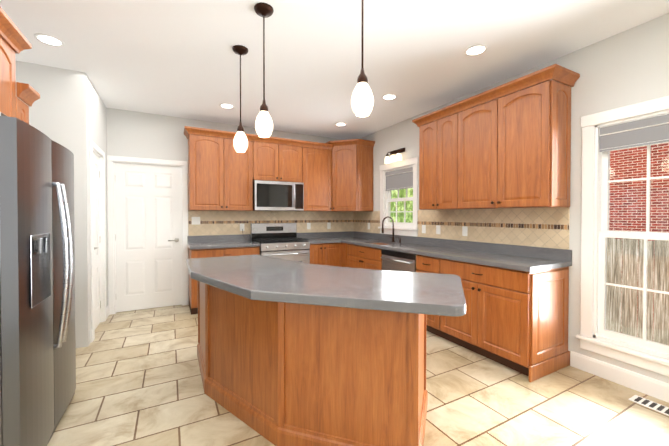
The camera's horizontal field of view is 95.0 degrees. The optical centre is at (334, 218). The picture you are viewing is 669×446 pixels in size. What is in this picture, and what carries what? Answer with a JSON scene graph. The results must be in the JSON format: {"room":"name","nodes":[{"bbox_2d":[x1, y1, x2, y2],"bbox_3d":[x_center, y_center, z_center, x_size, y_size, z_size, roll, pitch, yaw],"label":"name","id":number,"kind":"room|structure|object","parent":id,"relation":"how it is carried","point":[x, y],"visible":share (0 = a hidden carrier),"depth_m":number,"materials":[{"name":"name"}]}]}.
{"room":"kitchen","nodes":[
{"label":"kitchen","id":0,"kind":"room"},
{"bbox_2d":[29,121,62,145],"bbox_3d":[-3.095,0.179,3.315,0.020,2.200,0.810,0,1,-28],"label":"wall","id":1,"kind":"structure","parent":0,"point":[47,132],"depth_m":2.92,"materials":[{"name":"white paint"}]},
{"bbox_2d":[67,69,110,347],"bbox_3d":[-2.786,-0.093,3.540,0.140,2.740,1.120,0,1,-28],"label":"wall","id":2,"kind":"structure","parent":0,"point":[71,112],"depth_m":3.06,"materials":[{"name":"white paint"}]},
{"bbox_2d":[0,7,39,123],"bbox_3d":[-2.062,-0.818,1.514,0.605,0.635,1.099,0,1,-28],"label":"upper cabinet","id":3,"kind":"object","parent":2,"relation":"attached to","point":[13,40],"visible":0.88,"depth_m":1.87,"materials":[{"name":"brown wood"}]},
{"bbox_2d":[93,153,100,328],"bbox_3d":[-2.732,0.257,3.511,0.094,2.024,0.604,0,1,-28],"label":"door","id":4,"kind":"structure","parent":2,"relation":"in","point":[97,239],"depth_m":3.62,"materials":[{"name":"white wood"}]},
{"bbox_2d":[90,140,187,341],"bbox_3d":[-2.425,0.218,3.865,1.080,2.110,1.134,0,1,-28],"label":"door frame","id":5,"kind":"structure","parent":2,"relation":"attached to","point":[105,311],"depth_m":4.06,"materials":[{"name":"white wood"}]},
{"bbox_2d":[111,108,354,310],"bbox_3d":[-1.398,-0.110,4.982,3.950,2.740,0.130,0,1,-28],"label":"wall","id":6,"kind":"structure","parent":0,"point":[133,133],"depth_m":4.56,"materials":[{"name":"white paint"}]},
{"bbox_2d":[115,163,181,311],"bbox_3d":[-2.592,0.248,4.304,0.814,2.024,0.094,0,1,-28],"label":"back door","id":7,"kind":"structure","parent":6,"relation":"in","point":[148,244],"depth_m":4.30,"materials":[{"name":"white wood"}]},
{"bbox_2d":[192,217,199,224],"label":"outlet plates","id":8,"kind":"object","parent":6,"relation":"attached to","point":[195,220],"depth_m":4.55,"materials":[{"name":"white plastic"}]},
{"bbox_2d":[188,126,255,209],"bbox_3d":[-1.690,-0.692,4.567,0.869,1.135,0.327,0,1,-28],"label":"upper cabinet","id":9,"kind":"object","parent":6,"relation":"attached to","point":[223,174],"depth_m":4.40,"materials":[{"name":"brown wood"}]},
{"bbox_2d":[240,224,247,239],"label":"outlet plates","id":10,"kind":"object","parent":6,"relation":"attached to","point":[241,225],"depth_m":4.86,"materials":[{"name":"white plastic"}]},
{"bbox_2d":[256,135,303,181],"bbox_3d":[-0.953,-0.928,4.959,0.798,0.672,0.327,0,1,-28],"label":"upper cabinet","id":11,"kind":"object","parent":6,"relation":"attached to","point":[277,159],"depth_m":4.82,"materials":[{"name":"brown wood"}]},
{"bbox_2d":[253,180,303,210],"bbox_3d":[-0.924,-0.359,4.914,0.792,0.456,0.445,0,1,-28],"label":"over-the-range microwave","id":12,"kind":"object","parent":11,"relation":"attached to","point":[277,196],"visible":1,"depth_m":4.74,"materials":[{"name":"grey metal"}]},
{"bbox_2d":[302,142,331,210],"bbox_3d":[-0.359,-0.700,5.280,0.548,1.135,0.327,0,1,-28],"label":"upper cabinet","id":13,"kind":"object","parent":6,"relation":"attached to","point":[317,182],"depth_m":5.14,"materials":[{"name":"brown wood"}]},
{"bbox_2d":[326,139,374,211],"bbox_3d":[0.226,-0.732,5.386,0.694,1.195,0.694,0,1,-28],"label":"upper cabinet","id":14,"kind":"object","parent":6,"relation":"attached to","point":[352,175],"visible":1,"depth_m":5.19,"materials":[{"name":"brown wood"}]},
{"bbox_2d":[0,0,668,139],"bbox_3d":[-0.145,-1.477,2.047,4.740,0.060,7.160,0,1,-28],"label":"ceiling","id":15,"kind":"structure","parent":0,"point":[178,58],"depth_m":2.61,"materials":[{"name":"white paint"}]},
{"bbox_2d":[34,33,64,46],"bbox_3d":[-2.309,-1.448,2.487,0.190,0.006,0.190,0,1,-28],"label":"recessed light","id":16,"kind":"object","parent":15,"relation":"in","point":[47,39],"visible":1,"depth_m":2.48,"materials":[{"name":"white glass"}]},
{"bbox_2d":[219,103,234,108],"bbox_3d":[-1.397,-1.465,3.980,0.190,0.006,0.190,0,1,-28],"label":"recessed light","id":17,"kind":"object","parent":15,"relation":"in","point":[226,105],"visible":1,"depth_m":3.96,"materials":[{"name":"white glass"}]},
{"bbox_2d":[232,45,247,152],"bbox_3d":[-0.806,-1.016,2.628,0.132,0.874,0.132,0,1,-28],"label":"pendant light","id":18,"kind":"object","parent":15,"relation":"hanging from","point":[240,142],"visible":0.98,"depth_m":2.60,"materials":[{"name":"white glass"}]},
{"bbox_2d":[254,2,273,137],"bbox_3d":[-0.487,-1.010,2.119,0.132,0.874,0.132,0,1,-28],"label":"pendant light","id":19,"kind":"object","parent":15,"relation":"hanging from","point":[264,125],"visible":1,"depth_m":2.09,"materials":[{"name":"white glass"}]},
{"bbox_2d":[335,122,346,125],"bbox_3d":[0.102,-1.474,4.783,0.190,0.006,0.190,0,1,-28],"label":"recessed light","id":20,"kind":"object","parent":15,"relation":"in","point":[340,124],"visible":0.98,"depth_m":4.79,"materials":[{"name":"white glass"}]},
{"bbox_2d":[351,0,373,116],"bbox_3d":[0.152,-1.005,1.667,0.132,0.874,0.132,0,1,-28],"label":"pendant light","id":21,"kind":"object","parent":15,"relation":"hanging from","point":[362,101],"visible":1,"depth_m":1.64,"materials":[{"name":"white glass"}]},
{"bbox_2d":[381,94,396,99],"bbox_3d":[0.659,-1.462,3.681,0.190,0.006,0.190,0,1,-28],"label":"recessed light","id":22,"kind":"object","parent":15,"relation":"in","point":[389,97],"visible":1,"depth_m":3.68,"materials":[{"name":"white glass"}]},
{"bbox_2d":[464,44,487,55],"bbox_3d":[1.216,-1.450,2.641,0.190,0.006,0.190,0,1,-28],"label":"recessed light","id":23,"kind":"object","parent":15,"relation":"in","point":[476,50],"visible":1,"depth_m":2.63,"materials":[{"name":"white"}]},
{"bbox_2d":[47,304,668,445],"bbox_3d":[-0.145,1.323,2.078,4.740,0.060,7.160,0,1,-28],"label":"floor","id":24,"kind":"structure","parent":0,"point":[138,379],"depth_m":2.16,"materials":[{"name":"tile"}]},
{"bbox_2d":[0,112,75,445],"bbox_3d":[-1.973,0.404,1.661,0.853,1.787,0.942,0,1,-28],"label":"fridge","id":25,"kind":"object","parent":24,"relation":"on","point":[37,325],"visible":1,"depth_m":1.55,"materials":[{"name":"silver metal"}]},
{"bbox_2d":[189,246,259,314],"bbox_3d":[-1.612,0.829,4.467,0.898,0.874,0.607,0,1,-28],"label":"base cabinet","id":26,"kind":"object","parent":24,"relation":"on","point":[237,251],"depth_m":4.12,"materials":[{"name":"brown wood"}]},
{"bbox_2d":[187,234,259,249],"bbox_3d":[-1.612,0.320,4.448,0.913,0.140,0.634,0,1,-28],"label":"countertop","id":27,"kind":"structure","parent":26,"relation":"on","point":[205,241],"depth_m":4.55,"materials":[{"name":"grey stone"}]},
{"bbox_2d":[251,223,309,262],"bbox_3d":[-0.850,0.667,4.816,0.764,1.190,0.692,0,1,-28],"label":"range","id":28,"kind":"object","parent":24,"relation":"on","point":[279,240],"visible":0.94,"depth_m":4.72,"materials":[{"name":"grey metal"}]},
{"bbox_2d":[197,281,427,445],"bbox_3d":[-0.364,0.857,2.305,2.211,0.866,0.884,0,1,35],"label":"kitchen island","id":29,"kind":"object","parent":24,"relation":"on","point":[283,374],"visible":0.67,"depth_m":1.70,"materials":[{"name":"brown wood"}]},
{"bbox_2d":[186,255,465,316],"bbox_3d":[-0.158,0.400,2.237,1.578,0.050,2.220,0,1,-28],"label":"island countertop","id":30,"kind":"structure","parent":29,"relation":"on","point":[261,278],"depth_m":1.78,"materials":[{"name":"grey stone"}]},
{"bbox_2d":[310,243,324,264],"bbox_3d":[-0.435,0.822,5.098,0.224,0.874,0.607,0,1,-28],"label":"base cabinet","id":31,"kind":"object","parent":24,"relation":"on","point":[317,251],"depth_m":4.84,"materials":[{"name":"brown wood"}]},
{"bbox_2d":[297,232,338,243],"bbox_3d":[-0.293,0.312,5.155,0.533,0.140,0.634,0,1,-28],"label":"countertop","id":32,"kind":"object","parent":31,"relation":"on","point":[314,237],"depth_m":5.37,"materials":[{"name":"grey stone"}]},
{"bbox_2d":[325,243,341,266],"bbox_3d":[-0.160,0.820,5.245,0.400,0.874,0.607,0,1,-28],"label":"base cabinet","id":33,"kind":"object","parent":24,"relation":"on","point":[329,254],"depth_m":4.98,"materials":[{"name":"brown wood"}]},
{"bbox_2d":[342,243,345,266],"bbox_3d":[0.421,0.822,5.131,0.607,0.874,0.143,0,1,-28],"label":"base cabinet","id":34,"kind":"object","parent":24,"relation":"on","point":[343,244],"depth_m":4.98,"materials":[{"name":"brown wood"}]},
{"bbox_2d":[346,243,386,269],"bbox_3d":[0.675,0.827,4.656,0.607,0.874,0.931,0,1,-28],"label":"base cabinet","id":35,"kind":"object","parent":24,"relation":"on","point":[357,256],"depth_m":4.48,"materials":[{"name":"brown wood"}]},
{"bbox_2d":[381,249,416,271],"bbox_3d":[1.002,0.838,3.936,0.618,0.868,0.638,0,1,-28],"label":"dishwasher","id":36,"kind":"object","parent":24,"relation":"on","point":[397,261],"visible":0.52,"depth_m":3.79,"materials":[{"name":"grey metal"}]},
{"bbox_2d":[416,255,437,335],"bbox_3d":[1.283,0.840,3.521,0.607,0.874,0.352,0,1,-28],"label":"base cabinet","id":37,"kind":"object","parent":24,"relation":"on","point":[424,264],"depth_m":3.36,"materials":[{"name":"brown wood"}]},
{"bbox_2d":[438,258,569,381],"bbox_3d":[1.585,0.846,2.958,0.607,0.874,0.925,0,1,-28],"label":"base cabinet","id":38,"kind":"object","parent":24,"relation":"on","point":[516,320],"depth_m":2.61,"materials":[{"name":"brown wood"}]},
{"bbox_2d":[339,231,571,271],"bbox_3d":[0.935,0.413,4.122,0.654,0.318,3.619,0,1,-28],"label":"countertop","id":39,"kind":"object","parent":38,"relation":"on","point":[523,258],"depth_m":3.25,"materials":[{"name":"grey stone"}]},
{"bbox_2d":[382,216,400,242],"bbox_3d":[0.840,0.154,4.633,0.247,0.391,0.270,0,1,-28],"label":"faucet","id":40,"kind":"object","parent":39,"relation":"on","point":[392,237],"visible":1,"depth_m":4.69,"materials":[{"name":"brown metal"}]},
{"bbox_2d":[628,395,668,415],"bbox_3d":[2.221,1.290,2.087,0.120,0.006,0.300,0,1,-28],"label":"floor vent","id":41,"kind":"object","parent":24,"relation":"in","point":[655,406],"visible":1,"depth_m":2.13,"materials":[{"name":"white metal"}]},
{"bbox_2d":[355,13,668,382],"bbox_3d":[1.969,-0.087,2.997,0.129,2.740,6.810,0,1,-28],"label":"wall","id":42,"kind":"structure","parent":0,"point":[630,66],"depth_m":2.67,"materials":[{"name":"white paint"}]},
{"bbox_2d":[384,148,404,163],"bbox_3d":[0.912,-0.970,4.684,0.149,0.193,0.370,0,1,-28],"label":"sconce","id":43,"kind":"object","parent":42,"relation":"attached to","point":[391,158],"visible":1,"depth_m":4.64,"materials":[{"name":"white glass"}]},
{"bbox_2d":[378,157,418,236],"bbox_3d":[1.009,-0.317,4.744,0.170,1.130,0.910,0,1,-28],"label":"window","id":44,"kind":"structure","parent":42,"relation":"in","point":[398,175],"depth_m":4.71,"materials":[{"name":"white wood"}]},
{"bbox_2d":[422,225,425,232],"label":"outlet plates","id":45,"kind":"object","parent":42,"relation":"attached to","point":[423,226],"depth_m":4.22,"materials":[{"name":"white plastic"}]},
{"bbox_2d":[416,104,455,209],"bbox_3d":[1.347,-0.682,3.682,0.327,1.135,0.590,0,1,-28],"label":"upper cabinet","id":46,"kind":"object","parent":42,"relation":"attached to","point":[437,139],"depth_m":3.58,"materials":[{"name":"brown wood"}]},
{"bbox_2d":[436,225,439,233],"label":"outlet plates","id":47,"kind":"object","parent":42,"relation":"attached to","point":[437,226],"depth_m":4.00,"materials":[{"name":"white plastic"}]},
{"bbox_2d":[462,226,467,235],"label":"outlet plates","id":48,"kind":"object","parent":42,"relation":"attached to","point":[464,228],"depth_m":3.64,"materials":[{"name":"white plastic"}]},
{"bbox_2d":[456,64,575,209],"bbox_3d":[1.706,-0.675,3.012,0.327,1.135,0.932,0,1,-28],"label":"upper cabinet","id":49,"kind":"object","parent":42,"relation":"attached to","point":[511,148],"depth_m":2.77,"materials":[{"name":"brown wood"}]},
{"bbox_2d":[570,351,668,402],"bbox_3d":[2.765,1.236,1.395,0.014,0.130,2.936,0,1,-28],"label":"baseboard","id":50,"kind":"structure","parent":42,"relation":"attached to","point":[652,387],"depth_m":2.38,"materials":[{"name":"white wood"}]},
{"bbox_2d":[576,96,668,376],"bbox_3d":[2.380,0.122,2.190,0.170,1.970,1.045,0,1,-28],"label":"window","id":51,"kind":"structure","parent":42,"relation":"in","point":[606,136],"depth_m":2.46,"materials":[{"name":"white wood"}]},
{"label":"outside","id":52,"kind":"structure","parent":0,"visible":0},
{"bbox_2d":[390,142,668,344],"bbox_3d":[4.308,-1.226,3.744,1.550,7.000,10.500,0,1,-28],"label":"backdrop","id":53,"kind":"structure","parent":52,"point":[628,269],"depth_m":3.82,"materials":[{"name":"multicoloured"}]}
]}

